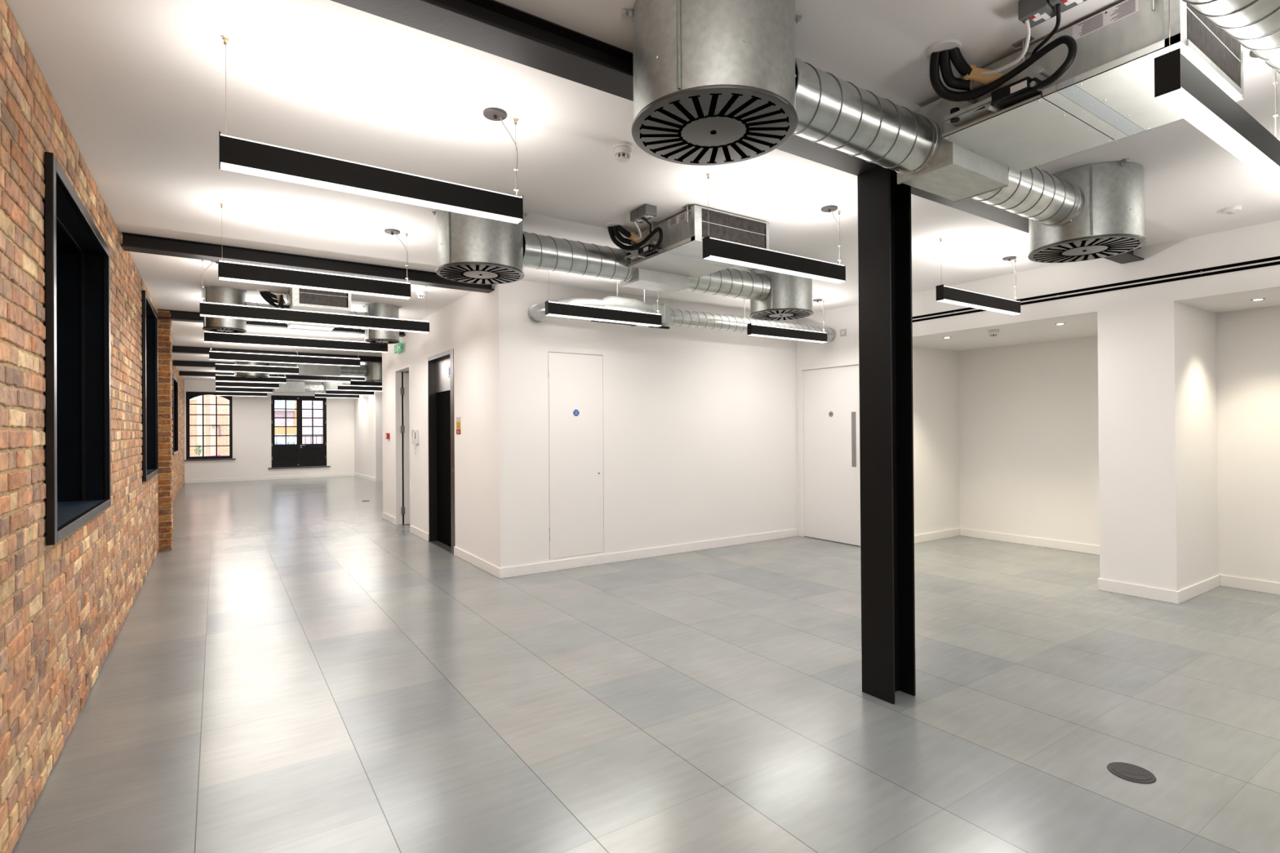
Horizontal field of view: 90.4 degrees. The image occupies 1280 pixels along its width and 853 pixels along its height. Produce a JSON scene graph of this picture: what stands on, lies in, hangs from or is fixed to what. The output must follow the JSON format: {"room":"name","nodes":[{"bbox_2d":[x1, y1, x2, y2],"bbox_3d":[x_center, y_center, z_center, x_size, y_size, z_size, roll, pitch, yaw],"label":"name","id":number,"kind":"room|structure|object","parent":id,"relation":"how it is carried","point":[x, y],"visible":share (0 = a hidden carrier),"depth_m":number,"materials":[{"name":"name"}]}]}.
{"room":"open-plan office","nodes":[
{"label":"open-plan office","id":0,"kind":"room"},
{"bbox_2d":[0,0,184,852],"bbox_3d":[-5.923,0.048,7.411,0.727,3.000,26.906,0,0,-34],"label":"wall","id":1,"kind":"structure","parent":0,"point":[64,605],"depth_m":2.65,"materials":[{"name":"brick"}]},
{"bbox_2d":[44,151,111,545],"bbox_3d":[-3.128,-0.324,3.315,0.386,1.668,1.728,0,0,-34],"label":"window","id":2,"kind":"structure","parent":1,"relation":"in","point":[77,412],"depth_m":3.99,"materials":[{"name":"grey metal"}]},
{"bbox_2d":[141,289,158,481],"bbox_3d":[-5.411,-0.391,6.745,0.386,1.863,1.568,0,0,-34],"label":"window","id":3,"kind":"structure","parent":1,"relation":"in","point":[149,377],"depth_m":7.42,"materials":[{"name":"grey metal"}]},
{"bbox_2d":[171,374,177,454],"bbox_3d":[-10.411,-0.238,13.945,0.386,1.678,1.918,0,0,-34],"label":"window","id":4,"kind":"structure","parent":1,"relation":"in","point":[175,382],"depth_m":14.78,"materials":[{"name":"grey metal"}]},
{"bbox_2d":[183,379,354,483],"bbox_3d":[-11.180,0.136,19.886,4.985,3.000,0.300,0,0,-34],"label":"wall","id":5,"kind":"structure","parent":0,"point":[251,415],"depth_m":19.42,"materials":[{"name":"white paint"}]},
{"bbox_2d":[184,391,235,460],"bbox_3d":[-12.664,-0.017,18.762,1.240,2.002,0.190,0,0,-34],"label":"window","id":6,"kind":"structure","parent":5,"relation":"in","point":[189,395],"depth_m":18.70,"materials":[{"name":"black metal"}]},
{"bbox_2d":[185,472,382,483],"bbox_3d":[-8.695,1.566,19.609,8.765,0.102,2.894,0,0,-34],"label":"baseboard","id":7,"kind":"structure","parent":5,"relation":"attached to","point":[253,478],"depth_m":19.46,"materials":[{"name":"white paint"}]},
{"bbox_2d":[268,395,330,468],"bbox_3d":[-10.728,0.164,20.055,1.725,2.262,0.180,0,0,-34],"label":"door","id":8,"kind":"structure","parent":5,"relation":"in","point":[299,455],"depth_m":20.04,"materials":[{"name":"black wood"}]},
{"bbox_2d":[354,391,382,478],"bbox_3d":[-6.826,0.108,20.874,4.240,3.000,2.880,0,0,-34],"label":"wall","id":9,"kind":"structure","parent":0,"point":[368,435],"depth_m":19.26,"materials":[{"name":"white paint"}]},
{"bbox_2d":[382,284,496,565],"bbox_3d":[-0.568,0.020,10.192,5.655,3.000,5.260,0,0,-34],"label":"wall","id":10,"kind":"structure","parent":0,"point":[466,325],"depth_m":7.33,"materials":[{"name":"white paint"}]},
{"bbox_2d":[395,364,411,532],"bbox_3d":[-3.203,0.318,9.890,0.956,2.440,0.960,0,0,-34],"label":"door","id":11,"kind":"structure","parent":10,"relation":"in","point":[402,379],"depth_m":9.99,"materials":[{"name":"white paint"}]},
{"bbox_2d":[382,511,499,578],"bbox_3d":[-2.884,1.480,8.566,0.014,0.102,5.380,0,0,-34],"label":"baseboard","id":12,"kind":"structure","parent":10,"relation":"attached to","point":[475,561],"depth_m":7.17,"materials":[{"name":"white paint"}]},
{"bbox_2d":[427,348,454,554],"bbox_3d":[-2.459,0.303,8.030,0.130,2.445,1.100,0,0,-34],"label":"door","id":13,"kind":"structure","parent":10,"relation":"in","point":[441,429],"depth_m":8.28,"materials":[{"name":"black wood"}]},
{"bbox_2d":[6,0,1279,384],"bbox_3d":[-2.041,-1.510,9.916,9.600,0.080,26.750,0,0,-34],"label":"ceiling","id":14,"kind":"structure","parent":0,"point":[138,86],"depth_m":3.34,"materials":[{"name":"white paint"}]},
{"bbox_2d":[172,360,234,367],"bbox_3d":[-6.293,-1.360,15.884,8.670,0.110,0.164,0,0,-34],"label":"steel beam","id":15,"kind":"structure","parent":14,"relation":"attached to","point":[177,363],"depth_m":13.70,"materials":[{"name":"metal"}]},
{"bbox_2d":[202,285,248,333],"bbox_3d":[-4.463,-1.246,6.843,0.414,0.438,0.414,0,0,-34],"label":"ceiling vent","id":16,"kind":"object","parent":14,"relation":"in","point":[222,295],"visible":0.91,"depth_m":6.70,"materials":[{"name":"metal"}]},
{"bbox_2d":[215,391,266,396],"bbox_3d":[-11.325,-1.119,18.095,1.235,0.502,0.112,0,0,-34],"label":"pendant light","id":17,"kind":"object","parent":14,"relation":"hanging from","point":[217,393],"visible":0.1,"depth_m":18.06,"materials":[{"name":"black"}]},
{"bbox_2d":[215,373,272,392],"bbox_3d":[-10.112,-1.135,16.272,1.235,0.502,0.112,0,0,-34],"label":"pendant light","id":18,"kind":"object","parent":14,"relation":"hanging from","point":[217,388],"visible":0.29,"depth_m":16.24,"materials":[{"name":"black"}]},
{"bbox_2d":[215,376,279,387],"bbox_3d":[-8.971,-1.150,14.557,1.235,0.502,0.112,0,0,-34],"label":"pendant light","id":19,"kind":"object","parent":14,"relation":"hanging from","point":[218,384],"visible":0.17,"depth_m":14.52,"materials":[{"name":"black"}]},
{"bbox_2d":[215,371,286,382],"bbox_3d":[-7.941,-1.163,13.008,1.235,0.502,0.112,0,0,-34],"label":"pendant light","id":20,"kind":"object","parent":14,"relation":"hanging from","point":[218,377],"visible":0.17,"depth_m":12.96,"materials":[{"name":"black"}]},
{"bbox_2d":[215,380,282,382],"bbox_3d":[-7.939,-0.915,13.008,1.227,0.006,0.062,0,0,-34],"label":"diffuser","id":21,"kind":"object","parent":20,"relation":"attached to","point":[267,381],"depth_m":13.05,"materials":[{"name":"white"}]},
{"bbox_2d":[234,360,269,378],"bbox_3d":[-7.747,-1.199,12.693,0.604,0.438,0.604,0,0,-34],"label":"ceiling vent","id":22,"kind":"object","parent":14,"relation":"in","point":[240,375],"visible":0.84,"depth_m":12.49,"materials":[{"name":"metal"}]},
{"bbox_2d":[215,347,298,373],"bbox_3d":[-6.578,-1.181,10.960,1.235,0.502,0.112,0,0,-34],"label":"pendant light","id":23,"kind":"object","parent":14,"relation":"hanging from","point":[219,367],"visible":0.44,"depth_m":10.92,"materials":[{"name":"black"}]},
{"bbox_2d":[215,370,296,373],"bbox_3d":[-6.576,-0.933,10.960,1.227,0.006,0.062,0,0,-34],"label":"diffuser","id":24,"kind":"object","parent":23,"relation":"attached to","point":[258,371],"depth_m":11.02,"materials":[{"name":"white"}]},
{"bbox_2d":[215,363,298,368],"bbox_3d":[-6.577,-1.045,10.960,1.227,0.014,0.056,0,0,-34],"label":"diffuser","id":25,"kind":"object","parent":23,"relation":"attached to","point":[233,366],"depth_m":10.85,"materials":[{"name":"white"}]},
{"bbox_2d":[178,370,364,381],"bbox_3d":[-7.844,-1.340,18.215,8.670,0.110,0.164,0,0,-34],"label":"steel beam","id":26,"kind":"structure","parent":14,"relation":"attached to","point":[181,373],"depth_m":17.18,"materials":[{"name":"metal"}]},
{"bbox_2d":[171,345,382,363],"bbox_3d":[-4.742,-1.381,13.553,8.670,0.110,0.164,0,0,-34],"label":"steel beam","id":27,"kind":"structure","parent":14,"relation":"attached to","point":[181,349],"depth_m":11.97,"materials":[{"name":"metal"}]},
{"bbox_2d":[158,309,405,337],"bbox_3d":[-4.755,-1.400,8.716,2.940,0.110,0.164,0,0,-34],"label":"steel beam","id":28,"kind":"structure","parent":14,"relation":"attached to","point":[184,316],"depth_m":8.46,"materials":[{"name":"metal"}]},
{"bbox_2d":[208,334,359,366],"bbox_3d":[-5.242,-1.197,9.495,1.970,0.502,0.112,0,0,-34],"label":"pendant light","id":29,"kind":"object","parent":14,"relation":"hanging from","point":[213,355],"visible":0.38,"depth_m":9.42,"materials":[{"name":"black metal"}]},
{"bbox_2d":[209,351,359,359],"bbox_3d":[-5.241,-1.060,9.495,1.962,0.014,0.056,0,0,-34],"label":"diffuser","id":30,"kind":"object","parent":29,"relation":"attached to","point":[215,353],"depth_m":9.35,"materials":[{"name":"white plastic"}]},
{"bbox_2d":[209,359,359,366],"bbox_3d":[-5.240,-0.949,9.494,1.962,0.006,0.062,0,0,-34],"label":"diffuser","id":31,"kind":"object","parent":29,"relation":"attached to","point":[279,361],"depth_m":9.54,"materials":[{"name":"white plastic"}]},
{"bbox_2d":[274,381,305,392],"bbox_3d":[-10.697,-1.197,19.338,0.791,0.346,1.116,0,0,-34],"label":"coil","id":32,"kind":"object","parent":14,"relation":"hanging from","point":[290,386],"visible":0.84,"depth_m":18.91,"materials":[{"name":"grey"}]},
{"bbox_2d":[204,330,387,352],"bbox_3d":[-4.115,-1.212,7.747,1.970,0.502,0.112,0,0,-34],"label":"pendant light","id":33,"kind":"object","parent":14,"relation":"hanging from","point":[209,336],"visible":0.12,"depth_m":7.66,"materials":[{"name":"black metal"}]},
{"bbox_2d":[204,331,368,342],"bbox_3d":[-4.114,-1.075,7.746,1.962,0.014,0.056,0,0,-34],"label":"diffuser","id":34,"kind":"object","parent":33,"relation":"attached to","point":[206,333],"depth_m":7.58,"materials":[{"name":"white plastic"}]},
{"bbox_2d":[204,341,387,352],"bbox_3d":[-4.113,-0.964,7.746,1.962,0.006,0.062,0,0,-34],"label":"diffuser","id":35,"kind":"object","parent":33,"relation":"attached to","point":[251,343],"depth_m":7.73,"materials":[{"name":"white"}]},
{"bbox_2d":[259,287,351,331],"bbox_3d":[-3.683,-1.313,6.971,0.825,0.337,1.116,0,0,-34],"label":"coil","id":36,"kind":"object","parent":14,"relation":"hanging from","point":[298,299],"visible":0.77,"depth_m":6.65,"materials":[{"name":"grey metal"}]},
{"bbox_2d":[121,231,494,293],"bbox_3d":[-2.741,-1.427,5.690,2.940,0.110,0.164,0,0,-34],"label":"steel beam","id":37,"kind":"structure","parent":14,"relation":"attached to","point":[135,242],"depth_m":5.45,"materials":[{"name":"black metal"}]},
{"bbox_2d":[217,203,410,299],"bbox_3d":[-2.296,-1.238,4.579,1.235,0.502,0.112,0,0,-34],"label":"pendant light","id":38,"kind":"object","parent":14,"relation":"hanging from","point":[227,270],"visible":1,"depth_m":4.53,"materials":[{"name":"black metal"}]},
{"bbox_2d":[218,260,409,284],"bbox_3d":[-2.295,-1.101,4.578,1.227,0.014,0.056,0,0,-34],"label":"diffuser","id":39,"kind":"object","parent":38,"relation":"attached to","point":[220,262],"depth_m":4.51,"materials":[{"name":"white plastic"}]},
{"bbox_2d":[218,276,410,299],"bbox_3d":[-2.294,-0.990,4.578,1.227,0.006,0.062,0,0,-34],"label":"diffuser","id":40,"kind":"object","parent":38,"relation":"attached to","point":[243,279],"depth_m":4.54,"materials":[{"name":"white"}]},
{"bbox_2d":[200,259,429,333],"bbox_3d":[-3.034,-1.226,6.112,1.970,0.502,0.112,0,0,-34],"label":"pendant light","id":41,"kind":"object","parent":14,"relation":"hanging from","point":[206,308],"visible":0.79,"depth_m":6.01,"materials":[{"name":"black metal"}]},
{"bbox_2d":[200,301,428,322],"bbox_3d":[-3.033,-1.090,6.112,1.962,0.014,0.056,0,0,-34],"label":"diffuser","id":42,"kind":"object","parent":41,"relation":"attached to","point":[202,304],"depth_m":6.00,"materials":[{"name":"white"}]},
{"bbox_2d":[200,314,428,333],"bbox_3d":[-3.032,-0.978,6.111,1.962,0.006,0.062,0,0,-34],"label":"diffuser","id":43,"kind":"object","parent":41,"relation":"attached to","point":[246,317],"depth_m":6.06,"materials":[{"name":"white plastic"}]},
{"bbox_2d":[297,364,341,376],"bbox_3d":[-6.952,-1.246,13.674,0.791,0.346,1.116,0,0,-34],"label":"coil","id":44,"kind":"object","parent":14,"relation":"hanging from","point":[304,369],"visible":0.66,"depth_m":13.22,"materials":[{"name":"grey"}]},
{"bbox_2d":[341,364,366,376],"bbox_3d":[-6.191,-1.215,13.693,0.537,0.254,0.260,0,0,-34],"label":"spiral duct","id":45,"kind":"object","parent":44,"relation":"attached to","point":[361,371],"visible":0.7,"depth_m":13.62,"materials":[{"name":"metal"}]},
{"bbox_2d":[322,381,343,393],"bbox_3d":[-9.527,-1.157,19.736,0.604,0.438,0.604,0,0,-34],"label":"ceiling vent","id":46,"kind":"object","parent":14,"relation":"in","point":[332,385],"visible":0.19,"depth_m":19.47,"materials":[{"name":"metal"}]},
{"bbox_2d":[315,380,359,398],"bbox_3d":[-9.226,-1.129,19.396,1.235,0.502,0.112,0,0,-34],"label":"pendant light","id":47,"kind":"object","parent":14,"relation":"hanging from","point":[317,395],"visible":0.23,"depth_m":19.34,"materials":[{"name":"black"}]},
{"bbox_2d":[325,375,373,395],"bbox_3d":[-8.104,-1.143,17.800,1.235,0.502,0.112,0,0,-34],"label":"pendant light","id":48,"kind":"object","parent":14,"relation":"hanging from","point":[327,391],"visible":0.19,"depth_m":17.77,"materials":[{"name":"black"}]},
{"bbox_2d":[337,385,382,391],"bbox_3d":[-6.969,-1.158,16.093,1.235,0.502,0.112,0,0,-34],"label":"pendant light","id":49,"kind":"object","parent":14,"relation":"hanging from","point":[340,387],"visible":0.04,"depth_m":16.01,"materials":[{"name":"black"}]},
{"bbox_2d":[218,35,523,223],"bbox_3d":[-1.104,-1.254,2.787,1.235,0.502,0.112,0,0,-34],"label":"pendant light","id":50,"kind":"object","parent":14,"relation":"hanging from","point":[237,154],"visible":1,"depth_m":2.71,"materials":[{"name":"black metal"}]},
{"bbox_2d":[220,133,520,197],"bbox_3d":[-1.103,-1.117,2.786,1.227,0.014,0.056,0,0,-34],"label":"diffuser","id":51,"kind":"object","parent":50,"relation":"attached to","point":[223,137],"depth_m":2.70,"materials":[{"name":"white"}]},
{"bbox_2d":[220,161,522,223],"bbox_3d":[-1.102,-1.006,2.785,1.227,0.006,0.062,0,0,-34],"label":"diffuser","id":52,"kind":"object","parent":50,"relation":"attached to","point":[245,167],"depth_m":2.72,"materials":[{"name":"white"}]},
{"bbox_2d":[364,362,382,382],"bbox_3d":[-5.746,-1.208,14.025,0.604,0.438,0.604,0,0,-34],"label":"ceiling vent","id":53,"kind":"object","parent":14,"relation":"in","point":[374,370],"visible":0.48,"depth_m":13.75,"materials":[{"name":"metal"}]},
{"bbox_2d":[362,302,400,343],"bbox_3d":[-3.156,-1.251,7.785,0.414,0.438,0.414,0,0,-34],"label":"ceiling vent","id":54,"kind":"object","parent":14,"relation":"in","point":[383,310],"visible":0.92,"depth_m":7.62,"materials":[{"name":"metal"}]},
{"bbox_2d":[431,208,528,284],"bbox_3d":[-1.119,-1.280,4.462,0.604,0.438,0.604,0,0,-34],"label":"ceiling vent","id":55,"kind":"object","parent":14,"relation":"in","point":[471,249],"visible":0.92,"depth_m":4.23,"materials":[{"name":"metal"}]},
{"bbox_2d":[545,291,662,326],"bbox_3d":[-0.318,-1.247,5.997,1.235,0.502,0.112,0,0,-34],"label":"pendant light","id":56,"kind":"object","parent":14,"relation":"hanging from","point":[552,308],"visible":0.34,"depth_m":5.94,"materials":[{"name":"black metal"}]},
{"bbox_2d":[546,313,661,326],"bbox_3d":[-0.316,-0.998,5.997,1.227,0.006,0.062,0,0,-34],"label":"diffuser","id":57,"kind":"object","parent":56,"relation":"attached to","point":[580,316],"depth_m":5.97,"materials":[{"name":"white"}]},
{"bbox_2d":[548,301,660,315],"bbox_3d":[-0.317,-1.110,5.997,1.227,0.014,0.056,0,0,-34],"label":"diffuser","id":58,"kind":"object","parent":56,"relation":"attached to","point":[550,303],"depth_m":5.92,"materials":[{"name":"white"}]},
{"bbox_2d":[613,141,632,162],"bbox_3d":[-0.092,-1.471,3.423,0.108,0.078,0.108,0,0,-34],"label":"smoke detector","id":59,"kind":"object","parent":14,"relation":"attached to","point":[622,149],"visible":1,"depth_m":3.39,"materials":[{"name":"white plastic"}]},
{"bbox_2d":[630,208,648,239],"bbox_3d":[-0.039,-1.433,4.564,0.115,0.146,0.358,0,0,-16],"label":"switch box","id":60,"kind":"object","parent":14,"relation":"attached to","point":[634,217],"visible":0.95,"depth_m":4.44,"materials":[{"name":"grey plastic"}]},
{"bbox_2d":[638,204,657,232],"bbox_3d":[0.046,-1.453,4.475,0.126,0.107,0.351,0,0,-3],"label":"switch box","id":61,"kind":"object","parent":14,"relation":"attached to","point":[646,211],"visible":0.87,"depth_m":4.34,"materials":[{"name":"grey plastic"}]},
{"bbox_2d":[528,280,836,341],"bbox_3d":[0.692,-1.264,7.309,3.948,0.472,0.714,0,0,-34],"label":"duct","id":62,"kind":"object","parent":14,"relation":"hanging from","point":[536,313],"visible":0.6,"depth_m":6.71,"materials":[{"name":"metal"}]},
{"bbox_2d":[591,320,669,328],"bbox_3d":[-0.084,-1.045,6.500,0.930,0.020,0.040,0,0,-34],"label":"cable tray","id":63,"kind":"object","parent":62,"relation":"on","point":[633,325],"depth_m":6.51,"materials":[{"name":"metal"}]},
{"bbox_2d":[607,204,768,293],"bbox_3d":[0.258,-1.340,4.885,0.975,0.357,1.116,0,0,-34],"label":"coil","id":64,"kind":"object","parent":14,"relation":"hanging from","point":[664,258],"visible":0.85,"depth_m":4.66,"materials":[{"name":"grey metal"}]},
{"bbox_2d":[523,231,637,282],"bbox_3d":[-0.483,-1.297,4.897,0.971,0.254,0.260,0,0,-34],"label":"spiral duct","id":65,"kind":"object","parent":64,"relation":"attached to","point":[544,252],"visible":0.79,"depth_m":4.79,"materials":[{"name":"metal"}]},
{"bbox_2d":[624,251,640,261],"bbox_3d":[-0.006,-1.297,4.812,0.090,0.020,0.280,0,0,-34],"label":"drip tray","id":66,"kind":"object","parent":64,"relation":"on","point":[636,256],"depth_m":4.85,"materials":[{"name":"metal"}]},
{"bbox_2d":[683,267,770,301],"bbox_3d":[0.733,-1.302,5.706,0.977,0.254,0.260,0,0,-34],"label":"spiral duct","id":67,"kind":"object","parent":64,"relation":"attached to","point":[731,282],"visible":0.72,"depth_m":5.67,"materials":[{"name":"metal"}]},
{"bbox_2d":[622,0,802,165],"bbox_3d":[0.269,-1.298,2.340,0.604,0.438,0.604,0,0,-34],"label":"ceiling vent","id":68,"kind":"object","parent":14,"relation":"in","point":[714,80],"visible":1,"depth_m":2.13,"materials":[{"name":"metal"}]},
{"bbox_2d":[330,0,1144,263],"bbox_3d":[1.267,-1.465,3.510,7.200,0.110,0.164,0,0,-34],"label":"steel beam","id":69,"kind":"structure","parent":14,"relation":"attached to","point":[493,27],"depth_m":2.42,"materials":[{"name":"black metal"}]},
{"bbox_2d":[702,173,845,283],"bbox_3d":[0.906,-1.263,4.139,1.235,0.502,0.112,0,0,-34],"label":"pendant light","id":70,"kind":"object","parent":14,"relation":"hanging from","point":[713,249],"visible":1,"depth_m":4.07,"materials":[{"name":"black metal"}]},
{"bbox_2d":[704,255,844,283],"bbox_3d":[0.908,-1.015,4.138,1.227,0.006,0.062,0,0,-34],"label":"diffuser","id":71,"kind":"object","parent":70,"relation":"attached to","point":[726,259],"depth_m":4.10,"materials":[{"name":"white"}]},
{"bbox_2d":[710,237,841,265],"bbox_3d":[0.907,-1.126,4.139,1.227,0.014,0.056,0,0,-34],"label":"diffuser","id":72,"kind":"object","parent":70,"relation":"attached to","point":[712,240],"depth_m":4.05,"materials":[{"name":"white plastic"}]},
{"bbox_2d":[746,267,813,320],"bbox_3d":[1.364,-1.291,6.156,0.604,0.438,0.604,0,0,-34],"label":"ceiling vent","id":73,"kind":"object","parent":14,"relation":"in","point":[789,297],"visible":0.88,"depth_m":5.90,"materials":[{"name":"metal"}]},
{"bbox_2d":[746,298,826,342],"bbox_3d":[1.707,-1.256,7.296,1.235,0.502,0.112,0,0,-34],"label":"pendant light","id":74,"kind":"object","parent":14,"relation":"hanging from","point":[755,330],"visible":0.9,"depth_m":7.25,"materials":[{"name":"black metal"}]},
{"bbox_2d":[747,333,826,342],"bbox_3d":[1.708,-1.008,7.295,1.227,0.006,0.062,0,0,-34],"label":"diffuser","id":75,"kind":"object","parent":74,"relation":"attached to","point":[772,335],"depth_m":7.29,"materials":[{"name":"white"}]},
{"bbox_2d":[751,324,825,333],"bbox_3d":[1.708,-1.119,7.296,1.227,0.014,0.056,0,0,-34],"label":"diffuser","id":76,"kind":"object","parent":74,"relation":"attached to","point":[754,326],"depth_m":7.20,"materials":[{"name":"white"}]},
{"bbox_2d":[925,39,961,58],"bbox_3d":[1.223,-1.518,2.565,0.132,0.010,0.132,0,0,-34],"label":"pipe collar","id":77,"kind":"object","parent":14,"relation":"attached to","point":[946,44],"visible":0.7,"depth_m":2.53,"materials":[{"name":"white plastic"}]},
{"bbox_2d":[936,238,1020,315],"bbox_3d":[2.931,-1.272,5.474,1.235,0.502,0.112,0,0,-34],"label":"pendant light","id":78,"kind":"object","parent":14,"relation":"hanging from","point":[944,294],"visible":1,"depth_m":5.41,"materials":[{"name":"black metal"}]},
{"bbox_2d":[937,298,1020,315],"bbox_3d":[2.933,-1.024,5.473,1.227,0.006,0.062,0,0,-34],"label":"diffuser","id":79,"kind":"object","parent":78,"relation":"attached to","point":[962,302],"depth_m":5.45,"materials":[{"name":"white plastic"}]},
{"bbox_2d":[943,285,1018,302],"bbox_3d":[2.932,-1.135,5.474,1.227,0.014,0.056,0,0,-34],"label":"diffuser","id":80,"kind":"object","parent":78,"relation":"attached to","point":[948,288],"depth_m":5.39,"materials":[{"name":"white"}]},
{"bbox_2d":[981,0,1056,75],"bbox_3d":[1.385,-1.452,2.383,0.115,0.146,0.358,0,0,-16],"label":"switch box","id":81,"kind":"object","parent":14,"relation":"attached to","point":[1032,13],"visible":0.97,"depth_m":2.27,"materials":[{"name":"grey plastic"}]},
{"bbox_2d":[1029,12,1050,21],"bbox_3d":[1.423,-1.456,2.263,0.064,0.004,0.042,0,0,-34],"label":"label","id":82,"kind":"object","parent":81,"relation":"attached to","point":[1033,16],"depth_m":2.26,"materials":[{"name":"paper"}]},
{"bbox_2d":[1030,0,1086,56],"bbox_3d":[1.469,-1.472,2.294,0.126,0.107,0.351,0,0,-3],"label":"cable","id":83,"kind":"object","parent":14,"relation":"attached to","point":[1060,6],"visible":0.88,"depth_m":2.21,"materials":[{"name":"grey plastic"}]},
{"bbox_2d":[897,0,1243,202],"bbox_3d":[1.676,-1.359,2.699,0.960,0.357,1.116,0,0,-34],"label":"coil","id":84,"kind":"object","parent":14,"relation":"hanging from","point":[1091,85],"visible":0.96,"depth_m":2.55,"materials":[{"name":"grey metal"}]},
{"bbox_2d":[792,57,942,175],"bbox_3d":[0.918,-1.315,2.742,0.956,0.254,0.260,0,0,-34],"label":"spiral duct","id":85,"kind":"object","parent":84,"relation":"attached to","point":[834,113],"visible":0.84,"depth_m":2.65,"materials":[{"name":"metal"}]},
{"bbox_2d":[944,96,1001,126],"bbox_3d":[1.418,-1.316,2.631,0.090,0.020,0.280,0,0,-34],"label":"bracket","id":86,"kind":"object","parent":84,"relation":"on","point":[957,117],"depth_m":2.65,"materials":[{"name":"silver metal"}]},
{"bbox_2d":[971,166,1084,227],"bbox_3d":[2.108,-1.321,3.534,0.990,0.254,0.260,0,0,-34],"label":"spiral duct","id":87,"kind":"object","parent":84,"relation":"attached to","point":[1033,193],"visible":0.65,"depth_m":3.50,"materials":[{"name":"metal"}]},
{"bbox_2d":[1027,159,1146,262],"bbox_3d":[2.765,-1.310,3.959,0.604,0.438,0.604,0,0,-34],"label":"ceiling vent","id":88,"kind":"object","parent":14,"relation":"in","point":[1110,222],"visible":0.92,"depth_m":3.71,"materials":[{"name":"metal"}]},
{"bbox_2d":[1154,0,1279,180],"bbox_3d":[2.132,-1.279,2.297,1.235,0.502,0.112,0,0,-34],"label":"pendant light","id":89,"kind":"object","parent":14,"relation":"hanging from","point":[1180,85],"visible":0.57,"depth_m":2.14,"materials":[{"name":"black metal"}]},
{"bbox_2d":[1155,87,1279,180],"bbox_3d":[2.134,-1.031,2.296,1.227,0.006,0.062,0,0,-34],"label":"diffuser","id":90,"kind":"object","parent":89,"relation":"attached to","point":[1184,101],"depth_m":2.20,"materials":[{"name":"white"}]},
{"bbox_2d":[1182,0,1279,73],"bbox_3d":[2.524,-1.369,2.289,3.260,0.329,0.264,0,0,-30],"label":"spiral duct","id":91,"kind":"object","parent":14,"relation":"hanging from","point":[1255,24],"visible":1,"depth_m":1.90,"materials":[{"name":"metal"}]},
{"bbox_2d":[11,475,1279,852],"bbox_3d":[-2.018,1.560,9.904,9.600,0.060,26.750,0,0,-34],"label":"floor","id":92,"kind":"structure","parent":0,"point":[302,670],"depth_m":3.37,"materials":[{"name":"tile"}]},
{"bbox_2d":[857,165,915,704],"bbox_3d":[1.365,0.035,3.526,0.200,2.889,0.200,0,0,-34],"label":"steel column","id":93,"kind":"structure","parent":92,"relation":"on","point":[884,205],"depth_m":3.50,"materials":[{"name":"black metal"}]},
{"bbox_2d":[1106,762,1155,783],"bbox_3d":[2.085,1.467,2.700,0.166,0.008,0.166,-1,0,36],"label":"floor outlet","id":94,"kind":"object","parent":92,"relation":"on","point":[1127,771],"visible":1,"depth_m":2.69,"materials":[{"name":"grey plastic"}]},
{"bbox_2d":[493,280,798,568],"bbox_3d":[0.404,0.003,7.607,4.410,3.000,0.120,0,0,-34],"label":"wall","id":95,"kind":"structure","parent":0,"point":[700,432],"depth_m":7.40,"materials":[{"name":"white paint"}]},
{"bbox_2d":[548,351,604,559],"bbox_3d":[-0.691,0.301,6.838,0.658,2.168,0.064,0,0,-34],"label":"door","id":96,"kind":"structure","parent":95,"relation":"in","point":[575,409],"depth_m":6.80,"materials":[{"name":"white paint"}]},
{"bbox_2d":[499,528,798,578],"bbox_3d":[0.377,1.452,7.497,4.260,0.102,0.014,0,0,-34],"label":"baseboard","id":97,"kind":"structure","parent":95,"relation":"attached to","point":[511,571],"depth_m":7.22,"materials":[{"name":"white paint"}]},
{"bbox_2d":[795,220,1279,591],"bbox_3d":[5.741,-0.046,5.051,1.945,3.000,10.050,0,0,-34],"label":"wall","id":98,"kind":"structure","parent":0,"point":[1142,427],"depth_m":5.74,"materials":[{"name":"white paint"}]},
{"bbox_2d":[797,360,860,546],"bbox_3d":[2.502,0.335,8.262,0.132,2.310,1.050,0,0,-34],"label":"door","id":99,"kind":"structure","parent":98,"relation":"in","point":[829,471],"depth_m":8.26,"materials":[{"name":"white paint"}]},
{"bbox_2d":[798,528,1279,604],"bbox_3d":[5.687,1.403,4.994,1.809,0.102,10.036,0,0,-34],"label":"baseboard","id":100,"kind":"structure","parent":98,"relation":"attached to","point":[1179,597],"depth_m":5.71,"materials":[{"name":"white paint"}]},
{"bbox_2d":[912,256,1279,322],"bbox_3d":[5.224,-1.246,4.057,0.007,0.062,8.150,0,0,-34],"label":"air vent","id":101,"kind":"object","parent":98,"relation":"in","point":[1276,263],"visible":0.81,"depth_m":5.51,"materials":[{"name":"black metal"}]},
{"label":"outside","id":102,"kind":"structure","parent":0,"visible":0},
{"bbox_3d":[-20.865,2.170,35.886,55.000,0.200,37.100,0,0,-34],"label":"ground","id":103,"kind":"structure","parent":102,"visible":0},
{"bbox_2d":[189,395,229,456],"bbox_3d":[-21.794,-1.969,24.455,10.020,8.000,3.165,0,0,-34],"label":"brick building","id":104,"kind":"structure","parent":103,"relation":"on","point":[208,399],"depth_m":25.68,"materials":[{"name":"beige brick"}]},
{"bbox_2d":[274,400,323,444],"bbox_3d":[-14.094,-2.495,31.862,10.550,9.000,3.370,0,0,-34],"label":"brick house","id":105,"kind":"structure","parent":103,"relation":"on","point":[277,403],"depth_m":29.10,"materials":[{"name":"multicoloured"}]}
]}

